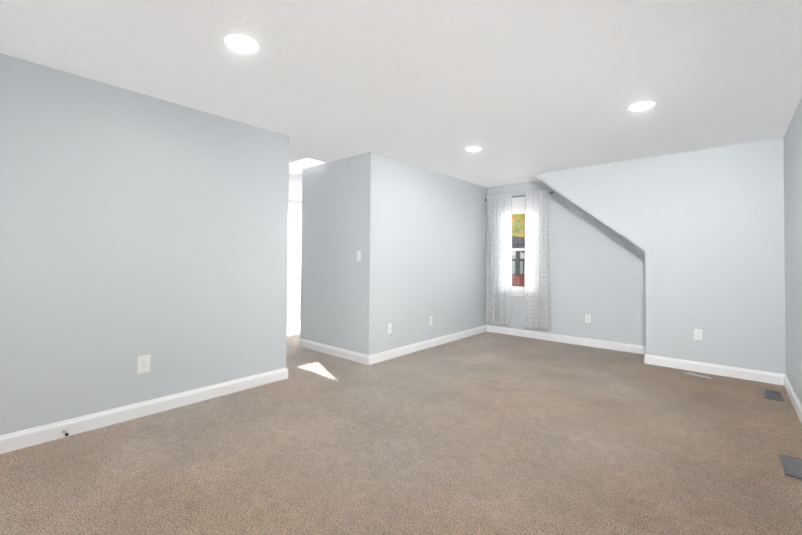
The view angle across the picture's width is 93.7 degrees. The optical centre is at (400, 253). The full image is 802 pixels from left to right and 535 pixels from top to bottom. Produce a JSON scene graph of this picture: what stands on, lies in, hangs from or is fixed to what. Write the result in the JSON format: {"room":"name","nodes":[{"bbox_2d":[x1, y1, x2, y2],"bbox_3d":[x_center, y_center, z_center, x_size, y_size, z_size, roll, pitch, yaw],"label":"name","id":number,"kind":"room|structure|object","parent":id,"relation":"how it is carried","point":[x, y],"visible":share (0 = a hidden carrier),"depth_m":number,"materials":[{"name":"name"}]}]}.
{"room":"empty living room","nodes":[
{"label":"empty living room","id":0,"kind":"room"},
{"bbox_2d":[0,53,288,434],"bbox_3d":[-2.367,0.001,2.467,0.120,2.440,3.599,0,-1,41],"label":"wall","id":1,"kind":"structure","parent":0,"point":[134,225],"depth_m":2.77,"materials":[{"name":"paint"}]},
{"bbox_2d":[137,354,150,373],"bbox_3d":[-1.948,0.839,2.847,0.008,0.132,0.084,0,-1,41],"label":"outlet","id":2,"kind":"object","parent":1,"relation":"attached to","point":[142,367],"visible":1,"depth_m":2.84,"materials":[{"name":"white plastic"}]},
{"bbox_2d":[0,367,287,453],"bbox_3d":[-2.322,1.167,2.428,0.042,0.108,3.583,0,-1,41],"label":"baseboard","id":3,"kind":"structure","parent":1,"relation":"attached to","point":[17,440],"depth_m":2.76,"materials":[{"name":"white wood"}]},
{"bbox_2d":[287,321,299,335],"bbox_3d":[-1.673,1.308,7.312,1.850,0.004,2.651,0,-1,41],"label":"baseboard","id":4,"kind":"structure","parent":0,"point":[293,328],"depth_m":6.44,"materials":[{"name":"white wood"}]},
{"bbox_2d":[287,225,301,321],"bbox_3d":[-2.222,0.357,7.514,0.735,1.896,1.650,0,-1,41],"label":"window","id":5,"kind":"structure","parent":0,"point":[294,277],"depth_m":7.93,"materials":[{"name":"white"}]},
{"bbox_2d":[288,200,301,225],"bbox_3d":[-3.016,0.078,7.278,0.120,2.440,4.511,0,-1,41],"label":"wall","id":6,"kind":"structure","parent":0,"point":[294,213],"depth_m":8.04,"materials":[{"name":"white paint"}]},
{"bbox_2d":[289,158,321,168],"bbox_3d":[-0.748,-1.277,5.149,7.642,0.004,7.194,0,-1,41],"label":"ceiling","id":7,"kind":"structure","parent":0,"point":[304,162],"depth_m":5.30,"materials":[{"name":"white paint"}]},
{"bbox_2d":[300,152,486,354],"bbox_3d":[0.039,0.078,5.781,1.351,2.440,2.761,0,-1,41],"label":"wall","id":8,"kind":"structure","parent":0,"point":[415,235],"depth_m":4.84,"materials":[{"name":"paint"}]},
{"bbox_2d":[299,338,367,364],"bbox_3d":[-0.880,1.218,4.713,1.320,0.108,0.014,0,-1,41],"label":"baseboard","id":9,"kind":"structure","parent":8,"relation":"attached to","point":[331,350],"depth_m":4.65,"materials":[{"name":"white wood"}]},
{"bbox_2d":[357,251,360,260],"bbox_3d":[-0.498,0.031,4.409,0.072,0.118,0.016,0,-1,41],"label":"light switch","id":10,"kind":"object","parent":8,"relation":"attached to","point":[358,255],"visible":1,"depth_m":4.41,"materials":[{"name":"white plastic"}]},
{"bbox_2d":[388,323,391,332],"bbox_3d":[-0.137,0.907,4.537,0.008,0.118,0.072,0,-1,41],"label":"outlet","id":11,"kind":"object","parent":8,"relation":"attached to","point":[389,327],"visible":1,"depth_m":4.55,"materials":[{"name":"white plastic"}]},
{"bbox_2d":[368,325,487,364],"bbox_3d":[0.539,1.241,5.309,0.014,0.108,2.775,0,-1,41],"label":"baseboard","id":12,"kind":"structure","parent":8,"relation":"attached to","point":[393,353],"depth_m":5.01,"materials":[{"name":"white wood"}]},
{"bbox_2d":[0,332,801,534],"bbox_3d":[-1.085,1.304,3.747,7.655,0.100,7.501,0,-1,41],"label":"floor","id":13,"kind":"structure","parent":0,"point":[488,433],"depth_m":2.29,"materials":[{"name":"carpet"}]},
{"bbox_2d":[762,389,783,401],"bbox_3d":[3.358,1.282,3.396,0.125,0.007,0.300,0,-1,41],"label":"floor air vent","id":14,"kind":"object","parent":13,"relation":"on","point":[772,395],"visible":1,"depth_m":3.38,"materials":[{"name":"grey metal"}]},
{"bbox_2d":[780,454,801,479],"bbox_3d":[2.313,1.252,2.191,0.125,0.007,0.300,0,-1,41],"label":"floor air vent","id":15,"kind":"object","parent":13,"relation":"on","point":[792,466],"visible":1,"depth_m":2.21,"materials":[{"name":"grey metal"}]},
{"bbox_2d":[0,0,801,201],"bbox_3d":[-0.900,-1.231,3.979,7.655,0.100,8.001,0,-1,41],"label":"ceiling","id":16,"kind":"structure","parent":0,"point":[519,91],"depth_m":2.45,"materials":[{"name":"white paint"}]},
{"bbox_2d":[225,35,258,53],"bbox_3d":[-0.922,-1.209,2.177,0.184,0.006,0.184,0,-1,41],"label":"recessed light","id":17,"kind":"object","parent":16,"relation":"in","point":[242,44],"visible":1,"depth_m":2.17,"materials":[{"name":"white"}]},
{"bbox_2d":[465,146,481,151],"bbox_3d":[0.811,-1.160,4.187,0.184,0.006,0.184,0,-1,41],"label":"recessed light","id":18,"kind":"object","parent":16,"relation":"in","point":[473,149],"visible":1,"depth_m":4.19,"materials":[{"name":"white"}]},
{"bbox_2d":[628,102,654,111],"bbox_3d":[1.922,-1.171,3.003,0.184,0.006,0.184,0,-1,41],"label":"recessed light","id":19,"kind":"object","parent":16,"relation":"in","point":[641,106],"visible":1,"depth_m":3.00,"materials":[{"name":"white"}]},
{"bbox_2d":[486,181,645,345],"bbox_3d":[1.301,0.103,6.593,7.535,2.440,0.120,0,-1,41],"label":"wall","id":20,"kind":"structure","parent":0,"point":[597,270],"depth_m":5.33,"materials":[{"name":"paint"}]},
{"bbox_2d":[512,195,524,296],"bbox_3d":[1.921,-0.119,6.026,0.786,1.606,0.170,0,-1,41],"label":"window","id":21,"kind":"structure","parent":20,"relation":"in","point":[516,292],"depth_m":6.01,"materials":[{"name":"white"}]},
{"bbox_2d":[512,251,524,286],"bbox_3d":[1.927,0.248,6.030,0.516,0.580,0.004,0,-1,41],"label":"window panel","id":22,"kind":"object","parent":21,"relation":"attached to","point":[519,269],"visible":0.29,"depth_m":6.05,"materials":[{"name":"clear glass"}]},
{"bbox_2d":[512,213,524,247],"bbox_3d":[1.954,-0.441,6.067,0.516,0.726,0.004,0,-1,41],"label":"window panel","id":23,"kind":"object","parent":21,"relation":"attached to","point":[516,228],"visible":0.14,"depth_m":6.11,"materials":[{"name":"clear glass"}]},
{"bbox_2d":[512,200,524,213],"bbox_3d":[1.914,-0.741,6.023,0.586,0.208,0.030,0,-1,41],"label":"window shade","id":24,"kind":"object","parent":21,"relation":"attached to","point":[518,207],"visible":0.4,"depth_m":6.03,"materials":[{"name":"white fabric"}]},
{"bbox_2d":[485,191,553,200],"bbox_3d":[1.862,-0.901,5.988,1.136,0.060,0.094,0,-1,41],"label":"curtain rod","id":25,"kind":"object","parent":20,"relation":"attached to","point":[552,192],"visible":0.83,"depth_m":5.91,"materials":[{"name":"grey metal"}]},
{"bbox_2d":[485,193,511,324],"bbox_3d":[1.581,0.094,6.125,0.468,2.103,0.066,0,-1,41],"label":"curtain","id":26,"kind":"object","parent":25,"relation":"hanging from","point":[498,309],"visible":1,"depth_m":6.11,"materials":[{"name":"white fabric"}]},
{"bbox_2d":[524,189,550,329],"bbox_3d":[2.075,0.090,5.694,0.413,2.103,0.067,0,-1,41],"label":"curtain","id":27,"kind":"object","parent":25,"relation":"hanging from","point":[537,314],"visible":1,"depth_m":5.70,"materials":[{"name":"white fabric"}]},
{"bbox_2d":[488,325,645,353],"bbox_3d":[2.334,1.260,5.578,2.339,0.108,0.014,0,-1,41],"label":"baseboard","id":28,"kind":"structure","parent":20,"relation":"attached to","point":[625,347],"depth_m":5.45,"materials":[{"name":"white wood"}]},
{"bbox_2d":[585,314,590,322],"bbox_3d":[2.647,0.925,5.318,0.072,0.118,0.008,0,-1,41],"label":"outlet","id":29,"kind":"object","parent":20,"relation":"attached to","point":[587,318],"visible":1,"depth_m":5.32,"materials":[{"name":"white plastic"}]},
{"bbox_2d":[532,137,785,373],"bbox_3d":[2.982,0.085,4.718,2.537,2.440,0.505,0,-1,41],"label":"wall","id":30,"kind":"structure","parent":0,"point":[703,229],"depth_m":4.09,"materials":[{"name":"paint"}]},
{"bbox_2d":[694,329,701,339],"bbox_3d":[3.257,0.892,4.119,0.072,0.118,0.008,0,-1,41],"label":"outlet","id":31,"kind":"object","parent":30,"relation":"attached to","point":[697,334],"visible":1,"depth_m":4.12,"materials":[{"name":"white plastic"}]},
{"bbox_2d":[640,353,779,384],"bbox_3d":[3.311,1.243,4.060,1.155,0.108,0.014,0,-1,41],"label":"baseboard","id":32,"kind":"structure","parent":30,"relation":"attached to","point":[735,372],"depth_m":4.01,"materials":[{"name":"white wood"}]},
{"bbox_2d":[784,97,801,404],"bbox_3d":[1.769,0.016,1.297,0.120,2.440,7.501,0,-1,41],"label":"wall","id":33,"kind":"structure","parent":0,"point":[793,227],"depth_m":3.18,"materials":[{"name":"paint"}]},
{"bbox_2d":[780,374,801,423],"bbox_3d":[1.543,1.177,1.130,0.014,0.108,6.756,0,-1,41],"label":"baseboard","id":34,"kind":"structure","parent":33,"relation":"attached to","point":[784,381],"depth_m":3.20,"materials":[{"name":"white wood"}]},
{"label":"outside","id":35,"kind":"structure","parent":0,"visible":0},
{"bbox_2d":[512,213,524,236],"bbox_3d":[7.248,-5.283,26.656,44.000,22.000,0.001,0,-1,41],"label":"tree","id":36,"kind":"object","parent":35,"point":[517,231],"depth_m":25.84,"materials":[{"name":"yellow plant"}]},
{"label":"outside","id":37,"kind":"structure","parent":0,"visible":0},
{"bbox_2d":[512,274,524,286],"bbox_3d":[3.228,0.781,9.029,10.000,0.320,6.050,0,-1,41],"label":"roof","id":38,"kind":"structure","parent":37,"point":[521,280],"depth_m":10.34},
{"bbox_2d":[512,243,524,275],"bbox_3d":[3.201,0.202,12.280,5.300,1.030,0.100,0,-1,41],"label":"railing","id":39,"kind":"object","parent":38,"relation":"on","point":[517,263],"depth_m":11.81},
{"bbox_2d":[512,252,524,273],"bbox_3d":[4.678,1.872,16.787,7.800,5.310,7.000,0,-1,41],"label":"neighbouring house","id":40,"kind":"structure","parent":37,"point":[521,265],"depth_m":12.73,"materials":[{"name":"white"}]},
{"bbox_2d":[512,236,524,252],"bbox_3d":[4.645,-0.058,16.763,8.400,1.512,7.550,0,-1,41],"label":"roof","id":41,"kind":"structure","parent":40,"relation":"on","point":[522,243],"depth_m":15.54,"materials":[{"name":"grey"}]},
{"bbox_2d":[512,251,524,258],"bbox_3d":[2.162,-0.028,13.906,8.400,1.692,0.001,0,-1,41],"label":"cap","id":42,"kind":"object","parent":41,"relation":"attached to","point":[521,254],"depth_m":12.36,"materials":[{"name":"white"}]}
]}

